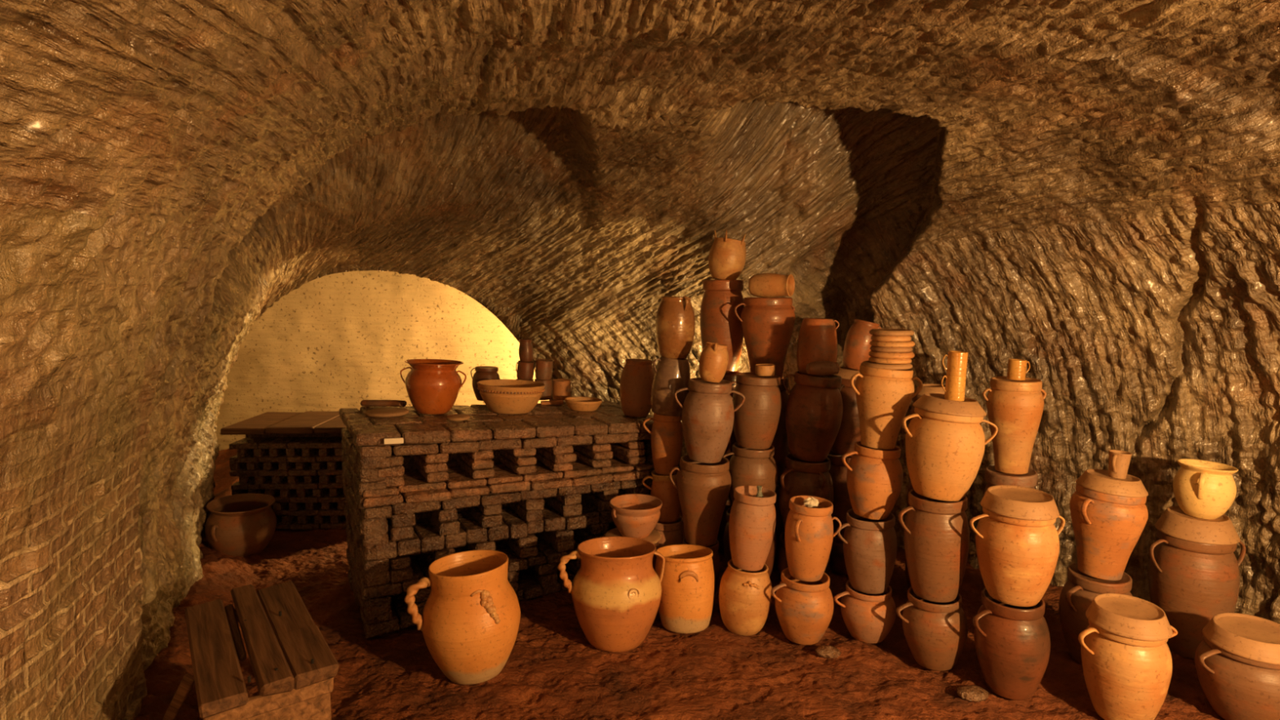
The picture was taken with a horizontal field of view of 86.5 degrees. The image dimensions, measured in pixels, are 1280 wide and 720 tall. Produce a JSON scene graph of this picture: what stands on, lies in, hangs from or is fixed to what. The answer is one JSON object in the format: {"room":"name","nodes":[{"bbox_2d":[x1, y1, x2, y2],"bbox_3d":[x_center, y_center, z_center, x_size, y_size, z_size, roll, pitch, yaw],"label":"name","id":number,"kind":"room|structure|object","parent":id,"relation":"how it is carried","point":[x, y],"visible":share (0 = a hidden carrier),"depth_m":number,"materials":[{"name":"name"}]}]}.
{"room":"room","nodes":[
{"label":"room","id":0,"kind":"room"},
{"bbox_2d":[0,203,264,719],"bbox_3d":[-2.551,0.350,2.740,1.752,2.387,10.849,-2,6,-20],"label":"wall","id":1,"kind":"structure","parent":0,"point":[122,335],"depth_m":2.15,"materials":[{"name":"beige stone"}]},
{"bbox_2d":[216,270,549,450],"bbox_3d":[-2.200,-0.222,7.316,6.200,3.000,0.048,0,6,0],"label":"wall","id":2,"kind":"structure","parent":0,"point":[334,342],"depth_m":7.32,"materials":[{"name":"beige paint"}]},
{"bbox_2d":[0,0,1279,342],"bbox_3d":[-0.823,-0.810,2.428,7.136,2.202,10.202,0,6,0],"label":"ceiling","id":3,"kind":"structure","parent":0,"point":[557,166],"depth_m":2.91,"materials":[{"name":"brown stone"}]},
{"bbox_2d":[134,448,1224,719],"bbox_3d":[-0.850,1.445,2.667,8.900,0.166,10.400,0,6,0],"label":"floor","id":4,"kind":"structure","parent":0,"point":[551,671],"depth_m":3.13,"materials":[{"name":"brown soil"}]},
{"bbox_2d":[162,673,194,719],"bbox_3d":[-1.765,1.327,2.572,0.191,0.296,0.027,1,6,5],"label":"prop","id":5,"kind":"object","parent":4,"relation":"on","point":[187,682],"visible":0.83,"depth_m":2.55,"materials":[{"name":"brown wood"}]},
{"bbox_2d":[204,493,276,556],"bbox_3d":[-2.631,1.107,4.492,0.410,0.366,0.414,-2,6,-16],"label":"pot","id":6,"kind":"object","parent":4,"relation":"on","point":[242,525],"visible":0.94,"depth_m":4.37,"materials":[{"name":"brown ceramic"}]},
{"bbox_2d":[184,581,339,719],"bbox_3d":[-1.461,1.249,2.601,0.410,0.479,0.889,-4,7,-36],"label":"bench","id":7,"kind":"object","parent":4,"relation":"on","point":[295,668],"visible":0.99,"depth_m":2.40,"materials":[{"name":"brown wood"}]},
{"bbox_2d":[220,411,346,529],"bbox_3d":[-2.388,0.825,5.194,1.193,0.771,0.655,0,6,-2],"label":"brick stack","id":8,"kind":"object","parent":4,"relation":"on","point":[295,459],"visible":0.45,"depth_m":4.93,"materials":[{"name":"brown brick"}]},
{"bbox_2d":[404,549,520,684],"bbox_3d":[-0.768,1.175,3.116,0.440,0.527,0.444,2,7,22],"label":"jug","id":9,"kind":"object","parent":4,"relation":"on","point":[468,624],"visible":1,"depth_m":2.96,"materials":[{"name":"orange ceramic"}]},
{"bbox_2d":[338,401,654,638],"bbox_3d":[-0.780,0.797,4.120,1.802,1.052,0.886,-3,7,-29],"label":"brick stack","id":10,"kind":"object","parent":4,"relation":"on","point":[531,487],"visible":0.75,"depth_m":3.72,"materials":[{"name":"brown brick"}]},
{"bbox_2d":[364,407,408,417],"bbox_3d":[-1.430,0.297,3.845,0.240,0.022,0.208,0,6,0],"label":"plate","id":11,"kind":"object","parent":10,"relation":"on","point":[388,411],"visible":1,"depth_m":3.80,"materials":[{"name":"brown ceramic"}]},
{"bbox_2d":[360,400,406,407],"bbox_3d":[-1.538,0.260,4.080,0.268,0.042,0.078,0,6,3],"label":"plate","id":12,"kind":"object","parent":11,"relation":"on","point":[400,403],"visible":1,"depth_m":4.06,"materials":[{"name":"brown ceramic"}]},
{"bbox_2d":[383,437,403,444],"bbox_3d":[-1.206,0.397,3.332,0.090,0.033,0.005,-3,7,-29],"label":"paper label","id":13,"kind":"object","parent":10,"relation":"attached to","point":[387,441],"visible":1,"depth_m":3.33,"materials":[{"name":"beige paper"}]},
{"bbox_2d":[400,359,466,414],"bbox_3d":[-1.206,0.155,4.003,0.335,0.314,0.339,-5,8,-41],"label":"glazed pot","id":14,"kind":"object","parent":10,"relation":"on","point":[433,386],"visible":1,"depth_m":3.89,"materials":[{"name":"ceramic"}]},
{"bbox_2d":[446,413,470,421],"bbox_3d":[-1.020,0.323,3.816,0.131,0.018,0.133,0,6,0],"label":"disc","id":15,"kind":"object","parent":10,"relation":"on","point":[457,417],"visible":1,"depth_m":3.78,"materials":[{"name":"orange ceramic"}]},
{"bbox_2d":[471,365,500,400],"bbox_3d":[-1.039,0.159,4.600,0.184,0.231,0.184,4,7,31],"label":"jar","id":16,"kind":"object","parent":10,"relation":"on","point":[482,372],"visible":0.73,"depth_m":4.54,"materials":[{"name":"ceramic"}]},
{"bbox_2d":[476,379,545,413],"bbox_3d":[-0.790,0.226,4.189,0.416,0.194,0.414,2,6,15],"label":"mixing bowl","id":17,"kind":"object","parent":10,"relation":"on","point":[500,396],"visible":1,"depth_m":4.06,"materials":[{"name":"beige ceramic"}]},
{"bbox_2d":[534,378,551,399],"bbox_3d":[-0.682,0.206,4.791,0.125,0.144,0.124,6,8,44],"label":"mug","id":18,"kind":"object","parent":10,"relation":"on","point":[547,394],"visible":0.54,"depth_m":4.74,"materials":[{"name":"brown ceramic"}]},
{"bbox_2d":[533,359,553,380],"bbox_3d":[-0.672,0.067,4.776,0.124,0.146,0.122,4,7,34],"label":"mug","id":19,"kind":"object","parent":18,"relation":"on","point":[544,367],"visible":1,"depth_m":4.73,"materials":[{"name":"brown ceramic"}]},
{"bbox_2d":[540,400,563,404],"bbox_3d":[-0.594,0.287,4.590,0.150,0.020,0.060,-1,6,-11],"label":"shard","id":20,"kind":"object","parent":10,"relation":"on","point":[553,402],"depth_m":4.57,"materials":[{"name":"orange ceramic"}]},
{"bbox_2d":[552,378,573,399],"bbox_3d":[-0.558,0.211,4.841,0.132,0.140,0.130,-6,8,-44],"label":"mug","id":21,"kind":"object","parent":10,"relation":"on","point":[561,387],"visible":0.92,"depth_m":4.79,"materials":[{"name":"orange ceramic"}]},
{"bbox_2d":[564,396,602,411],"bbox_3d":[-0.366,0.287,4.418,0.240,0.080,0.240,2,6,20],"label":"dish","id":22,"kind":"object","parent":10,"relation":"on","point":[575,403],"visible":1,"depth_m":4.34,"materials":[{"name":"orange ceramic"}]},
{"bbox_2d":[619,358,654,417],"bbox_3d":[-0.015,0.174,4.293,0.226,0.361,0.229,2,6,20],"label":"jar","id":23,"kind":"object","parent":10,"relation":"on","point":[637,376],"visible":0.91,"depth_m":4.21,"materials":[{"name":"brown ceramic"}]},
{"bbox_3d":[-0.817,0.201,4.821,0.125,0.132,0.124,1,6,0],"label":"mug","id":24,"kind":"object","parent":10,"relation":"on","visible":0},
{"bbox_2d":[515,360,534,380],"bbox_3d":[-0.806,0.073,4.808,0.126,0.137,0.122,4,7,32],"label":"mug","id":25,"kind":"object","parent":24,"relation":"on","point":[525,371],"visible":0.92,"depth_m":4.76,"materials":[{"name":"ceramic"}]},
{"bbox_2d":[518,338,533,362],"bbox_3d":[-0.804,-0.068,4.793,0.101,0.159,0.102,-1,6,0],"label":"vase","id":26,"kind":"object","parent":25,"relation":"on","point":[526,348],"visible":1,"depth_m":4.75,"materials":[{"name":"ceramic"}]},
{"bbox_2d":[557,536,665,652],"bbox_3d":[-0.118,1.161,3.387,0.449,0.504,0.442,4,7,35],"label":"jug","id":27,"kind":"object","parent":4,"relation":"on","point":[615,591],"visible":1,"depth_m":3.23,"materials":[{"name":"orange ceramic"}]},
{"bbox_2d":[652,542,660,569],"bbox_3d":[-0.043,1.172,3.805,0.355,0.368,0.357,1,6,0],"label":"pot","id":28,"kind":"object","parent":4,"relation":"on","point":[657,545],"visible":0.04,"depth_m":3.69,"materials":[{"name":"ceramic"}]},
{"bbox_2d":[604,527,661,544],"bbox_3d":[-0.041,0.981,3.784,0.319,0.015,0.322,0,6,0],"label":"dish","id":29,"kind":"object","parent":28,"relation":"on","point":[655,536],"visible":0.39,"depth_m":3.78,"materials":[{"name":"brown ceramic"}]},
{"bbox_2d":[609,493,662,538],"bbox_3d":[-0.022,0.878,3.773,0.290,0.196,0.294,3,7,29],"label":"bowl","id":30,"kind":"object","parent":29,"relation":"on","point":[633,515],"visible":0.98,"depth_m":3.69,"materials":[{"name":"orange ceramic"}]},
{"bbox_2d":[653,515,684,547],"bbox_3d":[0.154,1.133,4.041,0.220,0.396,0.217,-4,7,-35],"label":"jar","id":31,"kind":"object","parent":4,"relation":"on","point":[672,533],"visible":0.41,"depth_m":3.94,"materials":[{"name":"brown ceramic"}]},
{"bbox_2d":[642,470,681,522],"bbox_3d":[0.143,0.796,4.014,0.213,0.284,0.190,4,7,35],"label":"jar","id":32,"kind":"object","parent":31,"relation":"on","point":[662,488],"visible":0.58,"depth_m":3.93,"materials":[{"name":"brown ceramic"}]},
{"bbox_2d":[642,413,683,475],"bbox_3d":[0.147,0.481,3.980,0.212,0.357,0.188,4,7,35],"label":"jar","id":33,"kind":"object","parent":32,"relation":"on","point":[667,433],"visible":0.92,"depth_m":3.90,"materials":[{"name":"orange ceramic"}]},
{"bbox_2d":[650,355,690,416],"bbox_3d":[0.176,0.148,3.938,0.227,0.342,0.221,4,7,33],"label":"jar","id":34,"kind":"object","parent":33,"relation":"on","point":[671,375],"visible":0.83,"depth_m":3.85,"materials":[{"name":"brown ceramic"}]},
{"bbox_2d":[655,296,695,359],"bbox_3d":[0.202,-0.191,3.902,0.227,0.356,0.230,1,6,0],"label":"jar","id":35,"kind":"object","parent":34,"relation":"on","point":[675,322],"visible":1,"depth_m":3.81,"materials":[{"name":"ceramic"}]},
{"bbox_2d":[654,544,714,633],"bbox_3d":[0.233,1.188,3.560,0.315,0.416,0.321,2,6,18],"label":"pot","id":36,"kind":"object","parent":4,"relation":"on","point":[687,583],"visible":0.91,"depth_m":3.43,"materials":[{"name":"orange ceramic"}]},
{"bbox_2d":[682,537,719,598],"bbox_3d":[0.336,1.181,3.805,0.222,0.353,0.225,0,6,-3],"label":"jar","id":37,"kind":"object","parent":4,"relation":"on","point":[716,560],"visible":0.25,"depth_m":3.74,"materials":[{"name":"ceramic"}]},
{"bbox_2d":[669,454,731,546],"bbox_3d":[0.352,0.775,3.762,0.300,0.472,0.298,6,8,43],"label":"jar","id":38,"kind":"object","parent":37,"relation":"on","point":[703,488],"visible":0.96,"depth_m":3.66,"materials":[{"name":"brown ceramic"}]},
{"bbox_2d":[674,377,745,463],"bbox_3d":[0.381,0.329,3.708,0.311,0.447,0.286,5,8,39],"label":"jar","id":39,"kind":"object","parent":38,"relation":"on","point":[708,411],"visible":0.98,"depth_m":3.61,"materials":[{"name":"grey ceramic"}]},
{"bbox_2d":[698,342,728,382],"bbox_3d":[0.400,0.011,3.682,0.158,0.220,0.155,2,6,19],"label":"jug","id":40,"kind":"object","parent":39,"relation":"on","point":[713,359],"visible":1,"depth_m":3.62,"materials":[{"name":"orange ceramic"}]},
{"bbox_2d":[716,492,732,551],"bbox_3d":[0.543,1.006,4.611,0.310,0.530,0.315,4,7,35],"label":"jar","id":41,"kind":"object","parent":4,"relation":"on","point":[729,503],"visible":0.07,"depth_m":4.47,"materials":[{"name":"ceramic"}]},
{"bbox_2d":[722,371,740,461],"bbox_3d":[0.540,0.412,4.549,0.284,0.669,0.289,3,7,28],"label":"jar","id":42,"kind":"object","parent":41,"relation":"on","point":[731,377],"visible":0.07,"depth_m":4.43,"materials":[{"name":"ceramic"}]},
{"bbox_2d":[699,280,744,373],"bbox_3d":[0.542,-0.222,4.481,0.294,0.606,0.292,0,6,0],"label":"jar","id":43,"kind":"object","parent":42,"relation":"on","point":[719,323],"visible":0.77,"depth_m":4.36,"materials":[{"name":"red ceramic"}]},
{"bbox_2d":[708,229,746,279],"bbox_3d":[0.569,-0.680,4.434,0.242,0.337,0.241,1,6,7],"label":"pot","id":44,"kind":"object","parent":43,"relation":"on","point":[727,256],"visible":0.94,"depth_m":4.34,"materials":[{"name":"orange ceramic"}]},
{"bbox_2d":[719,558,772,635],"bbox_3d":[0.543,1.218,3.508,0.270,0.350,0.267,3,7,27],"label":"jar","id":45,"kind":"object","parent":4,"relation":"on","point":[745,597],"visible":0.89,"depth_m":3.41,"materials":[{"name":"orange ceramic"}]},
{"bbox_2d":[728,484,776,571],"bbox_3d":[0.572,0.857,3.469,0.234,0.402,0.235,3,7,28],"label":"jar","id":46,"kind":"object","parent":45,"relation":"on","point":[752,520],"visible":0.97,"depth_m":3.38,"materials":[{"name":"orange ceramic"}]},
{"bbox_2d":[755,485,763,497],"bbox_3d":[0.606,0.756,3.459,0.052,0.234,0.052,0,6,0],"label":"glass bottle","id":47,"kind":"object","parent":46,"relation":"in","point":[759,494],"visible":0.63,"depth_m":3.44,"materials":[{"name":"glass"}]},
{"bbox_2d":[723,506,776,576],"bbox_3d":[0.648,1.112,4.020,0.310,0.442,0.306,0,6,-4],"label":"jar","id":48,"kind":"object","parent":4,"relation":"on","point":[770,560],"visible":0.17,"depth_m":3.95,"materials":[{"name":"ceramic"}]},
{"bbox_2d":[722,442,777,503],"bbox_3d":[0.655,0.695,3.976,0.293,0.404,0.289,4,7,32],"label":"jar","id":49,"kind":"object","parent":48,"relation":"on","point":[752,467],"visible":0.68,"depth_m":3.86,"materials":[{"name":"brown ceramic"}]},
{"bbox_2d":[730,372,781,449],"bbox_3d":[0.671,0.292,3.934,0.285,0.423,0.283,4,7,36],"label":"jar","id":50,"kind":"object","parent":49,"relation":"on","point":[755,424],"visible":0.94,"depth_m":3.83,"materials":[{"name":"brown ceramic"}]},
{"bbox_2d":[755,364,774,376],"bbox_3d":[0.717,0.058,3.908,0.111,0.060,0.109,-1,6,0],"label":"stopper","id":51,"kind":"object","parent":50,"relation":"on","point":[761,370],"visible":1,"depth_m":3.86,"materials":[{"name":"orange ceramic"}]},
{"bbox_2d":[773,483,785,567],"bbox_3d":[0.808,1.029,4.352,0.320,0.541,0.324,0,6,4],"label":"jar","id":52,"kind":"object","parent":4,"relation":"on","point":[780,529],"visible":0.03,"depth_m":4.20,"materials":[{"name":"ceramic"}]},
{"bbox_2d":[771,376,788,483],"bbox_3d":[0.797,0.436,4.290,0.295,0.661,0.300,0,6,3],"label":"jar","id":53,"kind":"object","parent":52,"relation":"on","point":[780,443],"visible":0.18,"depth_m":4.17,"materials":[{"name":"ceramic"}]},
{"bbox_2d":[733,297,795,378],"bbox_3d":[0.792,-0.138,4.228,0.334,0.499,0.330,4,7,34],"label":"jar","id":54,"kind":"object","parent":53,"relation":"on","point":[767,324],"visible":0.89,"depth_m":4.11,"materials":[{"name":"red ceramic"}]},
{"bbox_2d":[748,272,795,297],"bbox_3d":[0.793,-0.450,4.102,0.250,0.149,0.152,4,7,31],"label":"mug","id":55,"kind":"object","parent":54,"relation":"on","point":[768,285],"visible":1,"depth_m":4.06,"materials":[{"name":"orange ceramic"}]},
{"bbox_2d":[770,567,833,644],"bbox_3d":[0.825,1.236,3.420,0.287,0.326,0.282,3,7,24],"label":"jar","id":56,"kind":"object","parent":4,"relation":"on","point":[804,610],"visible":0.86,"depth_m":3.32,"materials":[{"name":"orange ceramic"}]},
{"bbox_2d":[784,495,841,582],"bbox_3d":[0.849,0.888,3.385,0.253,0.387,0.231,-1,6,-9],"label":"jar","id":57,"kind":"object","parent":56,"relation":"on","point":[809,535],"visible":0.98,"depth_m":3.30,"materials":[{"name":"orange ceramic"}]},
{"bbox_2d":[803,497,818,507],"bbox_3d":[0.843,0.703,3.360,0.077,0.051,0.081,3,7,25],"label":"crumpled paper","id":58,"kind":"object","parent":57,"relation":"in","point":[809,502],"visible":0.98,"depth_m":3.34,"materials":[{"name":"beige paper"}]},
{"bbox_2d":[777,532,830,574],"bbox_3d":[0.962,1.188,4.008,0.301,0.299,0.305,-3,7,-23],"label":"jar","id":59,"kind":"object","parent":4,"relation":"on","point":[781,552],"visible":0.14,"depth_m":3.96,"materials":[{"name":"ceramic"}]},
{"bbox_2d":[778,453,833,530],"bbox_3d":[0.967,0.804,3.967,0.312,0.487,0.311,1,6,10],"label":"jar","id":60,"kind":"object","parent":59,"relation":"on","point":[799,477],"visible":0.65,"depth_m":3.84,"materials":[{"name":"ceramic"}]},
{"bbox_2d":[782,371,843,462],"bbox_3d":[1.000,0.323,3.915,0.320,0.507,0.322,4,7,30],"label":"jar","id":61,"kind":"object","parent":60,"relation":"on","point":[814,406],"visible":0.98,"depth_m":3.80,"materials":[{"name":"ceramic"}]},
{"bbox_2d":[796,317,839,374],"bbox_3d":[1.023,-0.081,3.930,0.225,0.322,0.228,3,7,29],"label":"pot","id":62,"kind":"object","parent":61,"relation":"on","point":[817,341],"visible":0.8,"depth_m":3.84,"materials":[{"name":"red ceramic"}]},
{"bbox_2d":[805,360,839,376],"bbox_3d":[1.020,0.048,3.801,0.171,0.086,0.086,-1,6,-8],"label":"flask","id":63,"kind":"object","parent":61,"relation":"on","point":[820,368],"visible":1,"depth_m":3.77,"materials":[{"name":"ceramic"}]},
{"bbox_2d":[815,645,841,657],"bbox_3d":[0.909,1.407,3.284,0.128,0.039,0.095,0,6,0],"label":"stone","id":64,"kind":"object","parent":4,"relation":"on","point":[828,651],"visible":1,"depth_m":3.26,"materials":[{"name":"beige stone"}]},
{"bbox_2d":[833,580,896,643],"bbox_3d":[1.147,1.266,3.435,0.275,0.259,0.268,4,7,32],"label":"jar","id":65,"kind":"object","parent":4,"relation":"on","point":[868,618],"visible":0.83,"depth_m":3.33,"materials":[{"name":"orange ceramic"}]},
{"bbox_2d":[836,508,897,594],"bbox_3d":[1.141,0.952,3.402,0.268,0.376,0.260,3,7,29],"label":"jar","id":66,"kind":"object","parent":65,"relation":"on","point":[869,545],"visible":0.89,"depth_m":3.30,"materials":[{"name":"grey ceramic"}]},
{"bbox_2d":[841,440,902,519],"bbox_3d":[1.156,0.593,3.362,0.267,0.360,0.258,4,7,31],"label":"jar","id":67,"kind":"object","parent":66,"relation":"on","point":[874,476],"visible":0.98,"depth_m":3.27,"materials":[{"name":"orange ceramic"}]},
{"bbox_2d":[849,364,923,449],"bbox_3d":[1.199,0.227,3.315,0.296,0.402,0.269,4,7,35],"label":"jar","id":68,"kind":"object","parent":67,"relation":"on","point":[884,397],"visible":0.98,"depth_m":3.23,"materials":[{"name":"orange ceramic"}]},
{"bbox_2d":[861,360,912,369],"bbox_3d":[1.196,0.023,3.301,0.237,0.024,0.242,0,6,0],"label":"ring","id":69,"kind":"object","parent":68,"relation":"on","point":[865,363],"visible":0.67,"depth_m":3.21,"materials":[{"name":"orange ceramic"}]},
{"bbox_2d":[868,356,911,364],"bbox_3d":[1.212,-0.002,3.297,0.199,0.024,0.202,4,7,33],"label":"ring","id":70,"kind":"object","parent":69,"relation":"on","point":[876,360],"visible":0.58,"depth_m":3.22,"materials":[{"name":"orange ceramic"}]},
{"bbox_2d":[868,350,915,359],"bbox_3d":[1.220,-0.029,3.295,0.210,0.028,0.207,-3,7,-24],"label":"ring","id":71,"kind":"object","parent":70,"relation":"on","point":[872,353],"visible":0.77,"depth_m":3.21,"materials":[{"name":"orange ceramic"}]},
{"bbox_2d":[870,346,912,352],"bbox_3d":[1.216,-0.056,3.292,0.195,0.024,0.191,1,6,8],"label":"ring","id":72,"kind":"object","parent":71,"relation":"on","point":[886,349],"visible":0.64,"depth_m":3.21,"materials":[{"name":"orange ceramic"}]},
{"bbox_2d":[869,340,915,347],"bbox_3d":[1.219,-0.081,3.290,0.206,0.024,0.211,5,8,41],"label":"ring","id":73,"kind":"object","parent":72,"relation":"on","point":[878,344],"visible":0.8,"depth_m":3.20,"materials":[{"name":"orange ceramic"}]},
{"bbox_2d":[871,334,911,342],"bbox_3d":[1.212,-0.108,3.288,0.186,0.028,0.184,-2,6,-16],"label":"ring","id":74,"kind":"object","parent":73,"relation":"on","point":[876,338],"visible":0.74,"depth_m":3.21,"materials":[{"name":"orange ceramic"}]},
{"bbox_2d":[869,328,914,336],"bbox_3d":[1.215,-0.135,3.284,0.206,0.024,0.211,2,6,16],"label":"ring","id":75,"kind":"object","parent":74,"relation":"on","point":[892,332],"visible":1,"depth_m":3.21,"materials":[{"name":"orange ceramic"}]},
{"bbox_2d":[896,586,968,671],"bbox_3d":[1.376,1.254,3.193,0.294,0.341,0.280,4,7,31],"label":"jar","id":76,"kind":"object","parent":4,"relation":"on","point":[935,633],"visible":0.91,"depth_m":3.09,"materials":[{"name":"brown ceramic"}]},
{"bbox_2d":[898,488,969,602],"bbox_3d":[1.365,0.853,3.150,0.287,0.478,0.278,4,7,31],"label":"jar","id":77,"kind":"object","parent":76,"relation":"on","point":[936,535],"visible":0.94,"depth_m":3.04,"materials":[{"name":"brown ceramic"}]},
{"bbox_2d":[902,393,997,501],"bbox_3d":[1.383,0.393,3.095,0.339,0.468,0.332,-5,8,-39],"label":"jar","id":78,"kind":"object","parent":77,"relation":"on","point":[945,442],"visible":1,"depth_m":2.98,"materials":[{"name":"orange ceramic"}]},
{"bbox_2d":[941,374,966,401],"bbox_3d":[1.420,0.124,3.073,0.094,0.114,0.084,5,8,39],"label":"mug","id":79,"kind":"object","parent":78,"relation":"on","point":[955,386],"visible":0.84,"depth_m":3.04,"materials":[{"name":"orange ceramic"}]},
{"bbox_2d":[942,351,968,376],"bbox_3d":[1.423,0.016,3.057,0.094,0.111,0.084,-3,7,-28],"label":"mug","id":80,"kind":"object","parent":79,"relation":"on","point":[957,363],"visible":1,"depth_m":3.03,"materials":[{"name":"orange ceramic"}]},
{"bbox_2d":[956,684,989,702],"bbox_3d":[1.443,1.442,2.943,0.140,0.041,0.101,0,6,0],"label":"stone","id":81,"kind":"object","parent":4,"relation":"on","point":[975,693],"visible":1,"depth_m":2.92,"materials":[{"name":"beige stone"}]},
{"bbox_2d":[973,587,1050,700],"bbox_3d":[1.617,1.234,2.967,0.295,0.425,0.292,3,7,28],"label":"jar","id":82,"kind":"object","parent":4,"relation":"on","point":[1012,643],"visible":0.88,"depth_m":2.86,"materials":[{"name":"ceramic"}]},
{"bbox_2d":[969,484,1065,606],"bbox_3d":[1.616,0.796,2.921,0.316,0.462,0.310,5,8,38],"label":"jar","id":83,"kind":"object","parent":82,"relation":"on","point":[1017,542],"visible":1,"depth_m":2.81,"materials":[{"name":"orange ceramic"}]},
{"bbox_2d":[1058,562,1132,664],"bbox_3d":[2.145,1.206,3.194,0.304,0.433,0.304,3,7,25],"label":"jar","id":84,"kind":"object","parent":4,"relation":"on","point":[1078,592],"visible":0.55,"depth_m":3.13,"materials":[{"name":"brown ceramic"}]},
{"bbox_2d":[1069,469,1148,580],"bbox_3d":[2.161,0.760,3.147,0.300,0.479,0.295,2,6,21],"label":"jar","id":85,"kind":"object","parent":84,"relation":"on","point":[1109,515],"visible":0.99,"depth_m":3.06,"materials":[{"name":"orange ceramic"}]},
{"bbox_2d":[1108,449,1132,479],"bbox_3d":[2.196,0.479,3.114,0.089,0.122,0.098,2,6,17],"label":"cup","id":86,"kind":"object","parent":85,"relation":"on","point":[1118,460],"visible":1,"depth_m":3.09,"materials":[{"name":"ceramic"}]},
{"bbox_2d":[1078,593,1177,719],"bbox_3d":[1.982,1.230,2.773,0.310,0.473,0.308,5,8,39],"label":"jar","id":87,"kind":"object","parent":4,"relation":"on","point":[1126,660],"visible":1,"depth_m":2.67,"materials":[{"name":"orange ceramic"}]},
{"bbox_2d":[1148,506,1245,659],"bbox_3d":[2.671,1.071,3.275,0.358,0.683,0.345,5,8,39],"label":"jar","id":88,"kind":"object","parent":4,"relation":"on","point":[1194,575],"visible":0.84,"depth_m":3.17,"materials":[{"name":"brown ceramic"}]},
{"bbox_2d":[1173,458,1238,519],"bbox_3d":[2.680,0.617,3.233,0.237,0.257,0.232,-1,6,-7],"label":"pot","id":89,"kind":"object","parent":88,"relation":"on","point":[1202,489],"visible":1,"depth_m":3.16,"materials":[{"name":"yellow ceramic"}]},
{"bbox_2d":[1194,613,1279,719],"bbox_3d":[2.487,1.273,2.771,0.360,0.390,0.354,4,7,35],"label":"jar","id":90,"kind":"object","parent":4,"relation":"on","point":[1237,659],"visible":1,"depth_m":2.69,"materials":[{"name":"brown ceramic"}]},
{"bbox_3d":[1.279,1.187,4.248,0.280,0.250,0.276,-2,6,-16],"label":"jar","id":91,"kind":"object","parent":4,"relation":"on","visible":0},
{"bbox_2d":[826,449,852,536],"bbox_3d":[1.273,0.819,4.209,0.273,0.501,0.277,-2,6,-16],"label":"jar","id":92,"kind":"object","parent":91,"relation":"on","point":[842,504],"visible":0.33,"depth_m":4.10,"materials":[{"name":"ceramic"}]},
{"bbox_2d":[831,366,860,456],"bbox_3d":[1.298,0.311,4.156,0.303,0.533,0.307,0,6,-3],"label":"jar","id":93,"kind":"object","parent":92,"relation":"on","point":[849,433],"visible":0.29,"depth_m":4.05,"materials":[{"name":"ceramic"}]},
{"bbox_2d":[843,319,881,370],"bbox_3d":[1.338,-0.090,4.113,0.199,0.317,0.202,6,8,44],"label":"jar","id":94,"kind":"object","parent":93,"relation":"on","point":[856,349],"visible":0.73,"depth_m":4.04,"materials":[{"name":"red ceramic"}]},
{"bbox_3d":[1.618,1.213,3.808,0.246,0.288,0.249,-5,8,-41],"label":"jar","id":95,"kind":"object","parent":4,"relation":"on","visible":0},
{"bbox_2d":[906,478,913,506],"bbox_3d":[1.607,0.821,3.767,0.243,0.507,0.246,-2,7,-22],"label":"jar","id":96,"kind":"object","parent":95,"relation":"on","point":[909,486],"visible":0.02,"depth_m":3.77,"materials":[{"name":"ceramic"}]},
{"bbox_2d":[909,383,945,422],"bbox_3d":[1.596,0.355,3.718,0.227,0.440,0.223,0,6,-3],"label":"jar","id":97,"kind":"object","parent":96,"relation":"on","point":[926,388],"visible":0.2,"depth_m":3.66,"materials":[{"name":"brown ceramic"}]},
{"bbox_3d":[1.941,1.255,3.572,0.261,0.252,0.257,-3,6,0],"label":"jar","id":98,"kind":"object","parent":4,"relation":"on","visible":0},
{"bbox_2d":[982,465,1037,514],"bbox_3d":[1.921,0.849,3.529,0.262,0.574,0.263,4,7,33],"label":"jar","id":99,"kind":"object","parent":98,"relation":"on","point":[993,477],"visible":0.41,"depth_m":3.43,"materials":[{"name":"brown ceramic"}]},
{"bbox_2d":[982,376,1046,474],"bbox_3d":[1.908,0.333,3.475,0.255,0.474,0.259,-6,8,-43],"label":"jar","id":100,"kind":"object","parent":99,"relation":"on","point":[1015,407],"visible":0.96,"depth_m":3.40,"materials":[{"name":"orange ceramic"}]},
{"bbox_2d":[1006,358,1030,380],"bbox_3d":[1.912,0.048,3.446,0.094,0.103,0.085,-4,7,-34],"label":"mug","id":101,"kind":"object","parent":100,"relation":"on","point":[1016,368],"visible":1,"depth_m":3.41,"materials":[{"name":"orange ceramic"}]},
{"bbox_2d":[531,201,1279,623],"bbox_3d":[1.819,0.343,2.766,2.863,2.395,10.673,-3,7,-23],"label":"wall","id":102,"kind":"structure","parent":0,"point":[1156,340],"depth_m":3.70,"materials":[{"name":"beige stone"}]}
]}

